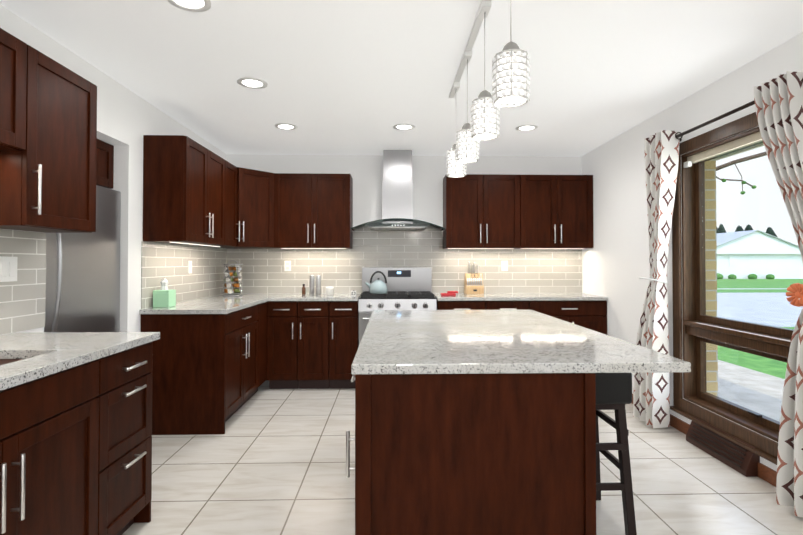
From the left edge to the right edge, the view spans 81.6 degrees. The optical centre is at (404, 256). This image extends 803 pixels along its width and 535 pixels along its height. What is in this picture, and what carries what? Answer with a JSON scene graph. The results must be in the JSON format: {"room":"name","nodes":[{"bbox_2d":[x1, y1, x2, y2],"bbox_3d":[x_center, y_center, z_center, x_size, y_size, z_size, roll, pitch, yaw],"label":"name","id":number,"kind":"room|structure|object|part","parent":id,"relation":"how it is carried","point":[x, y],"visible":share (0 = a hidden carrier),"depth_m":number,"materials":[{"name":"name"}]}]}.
{"room":"kitchen","nodes":[
{"label":"kitchen","id":0,"kind":"room"},
{"bbox_2d":[0,4,226,334],"bbox_3d":[-2.356,0.040,1.561,0.950,2.470,7.200,0,-1,-2],"label":"wall","id":1,"kind":"structure","parent":0,"point":[127,119],"depth_m":3.25,"materials":[{"name":"white paint"}]},
{"bbox_2d":[0,28,15,151],"bbox_3d":[-1.747,-0.690,1.731,0.266,0.466,0.527,0,-1,-2],"label":"upper cabinet","id":2,"kind":"object","parent":1,"relation":"attached to","point":[7,41],"depth_m":1.91,"materials":[{"name":"brown wood"}]},
{"bbox_2d":[0,38,96,232],"bbox_3d":[-1.760,-0.524,2.202,0.266,0.786,0.536,0,-1,-2],"label":"upper cabinet","id":3,"kind":"object","parent":1,"relation":"attached to","point":[48,130],"depth_m":2.15,"materials":[{"name":"brown wood"}]},
{"bbox_2d":[96,139,113,188],"bbox_3d":[-2.326,-0.630,2.852,0.620,0.306,0.772,0,-1,-2],"label":"upper cabinet","id":4,"kind":"object","parent":1,"relation":"attached to","point":[105,166],"visible":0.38,"depth_m":3.15,"materials":[{"name":"brown wood"}]},
{"bbox_2d":[0,229,226,334],"bbox_3d":[-1.907,0.125,2.669,0.006,0.498,4.992,0,-1,-2],"label":"wall tile","id":5,"kind":"structure","parent":1,"relation":"attached to","point":[22,302],"depth_m":3.42,"materials":[{"name":"beige tile"}]},
{"bbox_2d":[0,256,17,281],"bbox_3d":[-1.886,0.059,2.211,0.010,0.120,0.116,0,-1,-2],"label":"switch plate","id":6,"kind":"object","parent":5,"relation":"attached to","point":[8,269],"visible":1,"depth_m":2.21,"materials":[{"name":"white plastic"}]},
{"bbox_2d":[188,261,191,273],"bbox_3d":[-1.943,0.094,4.220,0.006,0.115,0.072,0,-1,-2],"label":"electrical outlet plate","id":7,"kind":"object","parent":5,"relation":"attached to","point":[189,262],"depth_m":4.20,"materials":[{"name":"white plastic"}]},
{"bbox_2d":[143,135,222,246],"bbox_3d":[-1.782,-0.501,3.866,0.315,0.785,0.862,0,-1,-2],"label":"upper cabinet","id":8,"kind":"object","parent":1,"relation":"attached to","point":[195,193],"depth_m":3.44,"materials":[{"name":"brown wood"}]},
{"bbox_2d":[223,159,242,246],"bbox_3d":[-1.769,-0.494,4.398,0.371,0.785,0.440,0,-1,-2],"label":"upper cabinet","id":9,"kind":"object","parent":1,"relation":"attached to","point":[232,175],"depth_m":4.47,"materials":[{"name":"brown wood"}]},
{"bbox_2d":[0,0,802,155],"bbox_3d":[-0.281,-1.244,1.636,5.400,0.100,7.500,0,-1,-2],"label":"ceiling","id":10,"kind":"structure","parent":0,"point":[351,77],"depth_m":2.79,"materials":[{"name":"white paint"}]},
{"bbox_2d":[167,0,210,11],"bbox_3d":[-0.996,-1.182,2.146,0.195,0.008,0.195,-1,-1,43],"label":"recessed light","id":11,"kind":"object","parent":10,"relation":"in","point":[203,6],"depth_m":2.18,"materials":[{"name":"white plastic"}]},
{"bbox_2d":[237,77,267,88],"bbox_3d":[-1.023,-1.169,3.135,0.195,0.008,0.195,-1,-1,43],"label":"recessed light","id":12,"kind":"object","parent":10,"relation":"in","point":[248,82],"depth_m":3.13,"materials":[{"name":"white plastic"}]},
{"bbox_2d":[275,123,296,129],"bbox_3d":[-1.051,-1.155,4.135,0.195,0.008,0.195,-1,-1,43],"label":"recessed light","id":13,"kind":"object","parent":10,"relation":"in","point":[284,126],"depth_m":4.13,"materials":[{"name":"white plastic"}]},
{"bbox_2d":[393,123,414,129],"bbox_3d":[0.000,-1.155,4.144,0.195,0.008,0.195,-1,-1,43],"label":"recessed light","id":14,"kind":"object","parent":10,"relation":"in","point":[404,126],"depth_m":4.13,"materials":[{"name":"white plastic"}]},
{"bbox_2d":[449,0,491,97],"bbox_3d":[0.369,-1.159,2.338,0.044,0.049,2.070,0,-1,-2],"label":"track rail","id":15,"kind":"object","parent":10,"relation":"attached to","point":[485,6],"visible":1,"depth_m":2.52,"materials":[{"name":"silver metal"}]},
{"bbox_2d":[446,144,465,177],"bbox_3d":[0.348,-0.832,3.119,0.138,0.583,0.135,0,-1,-2],"label":"pendant light","id":16,"kind":"object","parent":15,"relation":"hanging from","point":[454,167],"visible":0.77,"depth_m":3.07,"materials":[{"name":"white glass"}]},
{"bbox_2d":[455,59,478,162],"bbox_3d":[0.361,-0.839,2.659,0.138,0.583,0.135,0,-1,-2],"label":"pendant light","id":17,"kind":"object","parent":15,"relation":"hanging from","point":[467,147],"visible":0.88,"depth_m":2.62,"materials":[{"name":"white glass"}]},
{"bbox_2d":[470,12,499,140],"bbox_3d":[0.375,-0.845,2.159,0.138,0.583,0.135,0,-1,-2],"label":"pendant light","id":18,"kind":"object","parent":15,"relation":"hanging from","point":[484,117],"visible":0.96,"depth_m":2.12,"materials":[{"name":"white glass"}]},
{"bbox_2d":[492,0,529,107],"bbox_3d":[0.388,-0.852,1.689,0.138,0.583,0.135,0,-1,-2],"label":"pendant light","id":19,"kind":"object","parent":15,"relation":"hanging from","point":[509,68],"visible":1,"depth_m":1.65,"materials":[{"name":"white glass"}]},
{"bbox_2d":[515,124,537,130],"bbox_3d":[1.099,-1.154,4.174,0.195,0.008,0.195,-1,-1,43],"label":"recessed light","id":20,"kind":"object","parent":10,"relation":"in","point":[528,127],"depth_m":4.16,"materials":[{"name":"white plastic"}]},
{"bbox_2d":[227,154,580,293],"bbox_3d":[-0.383,0.091,5.292,5.400,2.470,0.150,0,-1,-2],"label":"wall","id":21,"kind":"structure","parent":0,"point":[428,173],"depth_m":5.24,"materials":[{"name":"white paint"}]},
{"bbox_2d":[215,168,278,248],"bbox_3d":[-1.641,-0.487,4.853,0.652,0.785,0.665,0,-1,-2],"label":"upper cabinet","id":22,"kind":"object","parent":21,"relation":"attached to","point":[260,188],"depth_m":4.76,"materials":[{"name":"brown wood"}]},
{"bbox_2d":[267,173,352,248],"bbox_3d":[-0.996,-0.485,5.017,0.845,0.785,0.373,0,-1,-2],"label":"upper cabinet","id":23,"kind":"object","parent":21,"relation":"attached to","point":[316,210],"depth_m":4.90,"materials":[{"name":"brown wood"}]},
{"bbox_2d":[351,150,444,231],"bbox_3d":[-0.069,-0.714,4.991,0.978,0.864,0.487,0,-1,-2],"label":"range hood","id":24,"kind":"object","parent":21,"relation":"attached to","point":[397,198],"visible":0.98,"depth_m":4.97,"materials":[{"name":"silver metal"}]},
{"bbox_2d":[226,227,581,293],"bbox_3d":[0.019,0.040,5.224,3.998,0.739,0.006,0,-1,-2],"label":"wall tile","id":25,"kind":"structure","parent":21,"relation":"attached to","point":[528,271],"depth_m":5.22,"materials":[{"name":"beige tile"}]},
{"bbox_2d":[284,261,290,270],"bbox_3d":[-1.298,0.102,5.180,0.072,0.115,0.008,0,-1,-2],"label":"electrical outlet plate","id":26,"kind":"object","parent":25,"relation":"attached to","point":[287,265],"depth_m":5.18,"materials":[{"name":"white plastic"}]},
{"bbox_2d":[501,261,507,270],"bbox_3d":[1.133,0.103,5.247,0.072,0.115,0.008,0,-1,-2],"label":"electrical outlet plate","id":27,"kind":"object","parent":25,"relation":"attached to","point":[504,264],"depth_m":5.25,"materials":[{"name":"white plastic"}]},
{"bbox_2d":[443,174,526,248],"bbox_3d":[0.865,-0.484,5.098,0.852,0.785,0.315,0,-1,-2],"label":"upper cabinet","id":28,"kind":"object","parent":21,"relation":"attached to","point":[490,211],"depth_m":4.95,"materials":[{"name":"brown wood"}]},
{"bbox_2d":[527,175,592,248],"bbox_3d":[1.595,-0.484,5.118,0.848,0.785,0.315,0,-1,-2],"label":"upper cabinet","id":29,"kind":"object","parent":21,"relation":"attached to","point":[559,207],"depth_m":4.97,"materials":[{"name":"brown wood"}]},
{"bbox_2d":[122,380,802,534],"bbox_3d":[-0.281,1.326,1.601,5.400,0.100,7.500,0,-1,-2],"label":"floor","id":30,"kind":"structure","parent":0,"point":[271,462],"depth_m":2.67,"materials":[{"name":"tile"}]},
{"bbox_2d":[0,360,103,534],"bbox_3d":[-1.533,0.833,1.341,0.676,0.880,0.979,0,-1,-2],"label":"base cabinet","id":31,"kind":"object","parent":30,"relation":"on","point":[75,433],"depth_m":1.61,"materials":[{"name":"brown wood"}]},
{"bbox_2d":[0,332,159,391],"bbox_3d":[-1.520,0.372,1.219,0.697,0.034,2.120,0,-1,-2],"label":"countertop","id":32,"kind":"structure","parent":31,"relation":"on","point":[44,353],"depth_m":1.85,"materials":[{"name":"grey stone"}]},
{"bbox_2d":[0,356,23,363],"bbox_3d":[-1.542,0.503,1.442,0.434,0.246,0.754,0,-1,-2],"label":"sink","id":33,"kind":"object","parent":32,"relation":"in","point":[3,359],"depth_m":1.81,"materials":[{"name":"silver metal"}]},
{"bbox_2d":[44,185,120,331],"bbox_3d":[-2.296,0.408,2.838,0.840,1.730,0.740,0,-1,-2],"label":"refrigerator","id":34,"kind":"object","parent":30,"relation":"on","point":[82,282],"visible":0.25,"depth_m":2.88,"materials":[{"name":"grey metal"}]},
{"bbox_2d":[104,340,154,534],"bbox_3d":[-1.551,0.842,2.014,0.676,0.880,0.487,0,-1,-2],"label":"base cabinet","id":35,"kind":"object","parent":30,"relation":"on","point":[127,375],"depth_m":2.05,"materials":[{"name":"brown wood"}]},
{"bbox_2d":[140,305,255,434],"bbox_3d":[-1.634,0.866,3.831,0.611,0.880,0.860,0,-1,-2],"label":"base cabinet","id":36,"kind":"object","parent":30,"relation":"on","point":[211,373],"depth_m":3.40,"materials":[{"name":"brown wood"}]},
{"bbox_2d":[139,294,277,313],"bbox_3d":[-1.634,0.414,4.281,0.636,0.034,1.787,0,-1,-2],"label":"countertop","id":37,"kind":"structure","parent":36,"relation":"on","point":[219,304],"depth_m":3.77,"materials":[{"name":"stone"}]},
{"bbox_2d":[153,278,175,307],"bbox_3d":[-1.851,0.277,3.593,0.120,0.220,0.120,0,-1,-2],"label":"tissue box","id":38,"kind":"object","parent":37,"relation":"on","point":[164,297],"visible":1,"depth_m":3.53,"materials":[{"name":"green cardboard"}]},
{"bbox_2d":[223,260,242,295],"bbox_3d":[-1.781,0.220,4.836,0.199,0.368,0.199,0,-1,-2],"label":"spice rack","id":39,"kind":"object","parent":37,"relation":"on","point":[232,284],"visible":1,"depth_m":4.80,"materials":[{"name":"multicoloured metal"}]},
{"bbox_2d":[256,301,275,391],"bbox_3d":[-1.618,0.874,4.384,0.674,0.880,0.364,0,-1,-2],"label":"base cabinet","id":40,"kind":"object","parent":30,"relation":"on","point":[266,311],"depth_m":4.55,"materials":[{"name":"brown wood"}]},
{"bbox_2d":[270,293,361,300],"bbox_3d":[-0.886,0.422,4.872,0.845,0.034,0.647,0,-1,-2],"label":"countertop","id":41,"kind":"structure","parent":40,"relation":"on","point":[337,296],"depth_m":4.58,"materials":[{"name":"stone"}]},
{"bbox_2d":[302,284,305,294],"bbox_3d":[-1.080,0.350,4.994,0.040,0.112,0.040,0,-1,-2],"label":"bottle","id":42,"kind":"object","parent":41,"relation":"on","point":[303,290],"visible":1,"depth_m":4.98,"materials":[{"name":"brown glass"}]},
{"bbox_2d":[309,275,313,294],"bbox_3d":[-0.995,0.304,5.017,0.051,0.205,0.051,0,-1,-14],"label":"salt","id":43,"kind":"object","parent":41,"relation":"on","point":[311,292],"depth_m":4.99,"materials":[{"name":"silver metal"}]},
{"bbox_2d":[316,275,320,294],"bbox_3d":[-0.926,0.304,5.019,0.051,0.205,0.051,0,-1,-14],"label":"salt","id":44,"kind":"object","parent":41,"relation":"on","point":[318,285],"depth_m":5.00,"materials":[{"name":"silver metal"}]},
{"bbox_2d":[326,287,333,294],"bbox_3d":[-0.800,0.363,5.001,0.088,0.086,0.088,0,-1,-2],"label":"jar","id":45,"kind":"object","parent":41,"relation":"on","point":[329,290],"visible":1,"depth_m":4.97,"materials":[{"name":"white ceramic"}]},
{"bbox_2d":[276,301,335,388],"bbox_3d":[-1.020,0.881,4.874,0.664,0.880,0.621,0,-1,-2],"label":"base cabinet","id":46,"kind":"object","parent":30,"relation":"on","point":[305,330],"depth_m":4.57,"materials":[{"name":"brown wood"}]},
{"bbox_2d":[336,300,358,387],"bbox_3d":[-0.637,0.881,4.884,0.346,0.880,0.621,0,-1,-2],"label":"base cabinet","id":47,"kind":"object","parent":30,"relation":"on","point":[347,314],"depth_m":4.58,"materials":[{"name":"brown wood"}]},
{"bbox_2d":[358,267,436,344],"bbox_3d":[-0.073,0.718,4.842,0.765,1.205,0.725,0,-1,-2],"label":"range","id":48,"kind":"object","parent":30,"relation":"on","point":[409,288],"visible":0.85,"depth_m":4.87,"materials":[{"name":"silver metal"}]},
{"bbox_2d":[364,271,386,293],"bbox_3d":[-0.289,0.258,4.717,0.238,0.229,0.184,0,-1,-2],"label":"tea kettle","id":49,"kind":"object","parent":48,"relation":"on","point":[377,286],"visible":1,"depth_m":4.66,"materials":[{"name":"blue metal"}]},
{"bbox_2d":[436,300,491,309],"bbox_3d":[0.592,0.881,4.918,0.538,0.880,0.621,0,-1,-2],"label":"base cabinet","id":50,"kind":"object","parent":30,"relation":"on","point":[441,305],"depth_m":4.61,"materials":[{"name":"brown wood"}]},
{"bbox_2d":[350,373,595,534],"bbox_3d":[0.233,0.840,1.894,0.812,0.880,0.673,0,-1,-2],"label":"base cabinet","id":51,"kind":"object","parent":30,"relation":"on","point":[477,454],"depth_m":1.57,"materials":[{"name":"brown wood"}]},
{"bbox_2d":[351,310,690,374],"bbox_3d":[0.376,0.390,2.475,1.155,0.034,1.815,0,-1,-2],"label":"countertop","id":52,"kind":"structure","parent":51,"relation":"on","point":[457,341],"depth_m":1.87,"materials":[{"name":"stone"}]},
{"bbox_2d":[492,301,535,310],"bbox_3d":[1.017,0.881,4.930,0.557,0.880,0.621,0,-1,-2],"label":"base cabinet","id":53,"kind":"object","parent":30,"relation":"on","point":[496,305],"depth_m":4.63,"materials":[{"name":"brown wood"}]},
{"bbox_2d":[536,300,606,334],"bbox_3d":[1.598,0.882,4.946,0.849,0.880,0.621,0,-1,-2],"label":"base cabinet","id":54,"kind":"object","parent":30,"relation":"on","point":[591,315],"depth_m":4.64,"materials":[{"name":"brown wood"}]},
{"bbox_2d":[433,293,607,300],"bbox_3d":[1.171,0.423,4.931,1.707,0.034,0.642,0,-1,-2],"label":"countertop","id":55,"kind":"structure","parent":54,"relation":"on","point":[525,297],"depth_m":4.63,"materials":[{"name":"stone"}]},
{"bbox_2d":[441,291,457,295],"bbox_3d":[0.470,0.381,4.831,0.180,0.045,0.130,0,-1,-2],"label":"pot holder","id":56,"kind":"object","parent":55,"relation":"on","point":[450,293],"visible":1,"depth_m":4.79,"materials":[{"name":"red fabric"}]},
{"bbox_2d":[464,262,483,293],"bbox_3d":[0.772,0.231,5.146,0.190,0.355,0.152,0,-1,-2],"label":"knife block","id":57,"kind":"object","parent":55,"relation":"on","point":[473,282],"visible":1,"depth_m":5.11,"materials":[{"name":"brown wood"}]},
{"bbox_2d":[595,373,636,534],"bbox_3d":[0.847,0.905,2.293,0.398,0.760,0.398,0,-1,-2],"label":"bar stool","id":58,"kind":"object","parent":30,"relation":"on","point":[614,391],"visible":0.25,"depth_m":2.12,"materials":[{"name":"black wood"}]},
{"bbox_3d":[0.847,0.600,2.297,0.380,0.150,0.380,0,-1,-2],"label":"seat","id":59,"kind":"part","parent":58,"relation":"part of","materials":[{"name":"black leather"}]},
{"bbox_2d":[686,416,759,476],"bbox_3d":[2.034,1.210,3.007,0.091,0.169,0.560,0,-1,-2],"label":"floor vent","id":60,"kind":"object","parent":30,"relation":"in","point":[737,458],"visible":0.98,"depth_m":2.92,"materials":[{"name":"brown wood"}]},
{"bbox_2d":[581,32,802,470],"bbox_3d":[2.248,0.042,1.688,0.260,2.470,7.200,0,-1,-2],"label":"wall","id":61,"kind":"structure","parent":0,"point":[615,263],"depth_m":4.04,"materials":[{"name":"white paint"}]},
{"bbox_2d":[631,394,776,486],"bbox_3d":[2.118,1.229,1.343,0.015,0.084,6.530,0,-1,-2],"label":"baseboard","id":62,"kind":"structure","parent":61,"relation":"attached to","point":[767,474],"depth_m":2.71,"materials":[{"name":"brown wood"}]},
{"bbox_2d":[633,71,802,516],"bbox_3d":[1.959,0.176,2.879,0.252,2.195,1.840,0,-1,-2],"label":"curtains","id":63,"kind":"object","parent":61,"relation":"attached to","point":[778,102],"visible":0.96,"depth_m":2.46,"materials":[{"name":"white fabric"}]},
{"bbox_2d":[670,112,802,464],"bbox_3d":[2.140,0.148,2.884,0.210,2.000,1.370,0,-1,-2],"label":"window","id":64,"kind":"structure","parent":61,"relation":"in","point":[701,328],"depth_m":3.28,"materials":[{"name":"brown wood"}]},
{"label":"outside","id":65,"kind":"structure","parent":0,"visible":0},
{"bbox_2d":[716,143,763,160],"bbox_3d":[2.829,-1.112,2.921,0.950,0.188,10.000,0,-1,-2],"label":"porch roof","id":66,"kind":"structure","parent":65,"point":[740,151],"depth_m":4.44,"materials":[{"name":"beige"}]},
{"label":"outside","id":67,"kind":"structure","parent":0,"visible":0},
{"bbox_2d":[717,279,802,421],"bbox_3d":[79.039,3.353,82.001,157.680,1.050,280.000,0,-1,-2],"label":"lawn","id":68,"kind":"structure","parent":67,"point":[779,312],"depth_m":13.14,"materials":[{"name":"green plant"}]},
{"bbox_2d":[716,152,776,278],"bbox_3d":[41.979,-2.782,55.826,73.627,13.000,86.061,0,-1,-2],"label":"trees","id":69,"kind":"object","parent":68,"relation":"on","point":[769,230],"depth_m":73.62,"materials":[{"name":"green plant"}]},
{"bbox_2d":[716,230,802,278],"bbox_3d":[51.789,-0.292,81.298,29.800,7.920,13.600,0,-1,-2],"label":"house","id":70,"kind":"structure","parent":68,"relation":"on","point":[778,267],"depth_m":75.31,"materials":[{"name":"white"}]}
]}

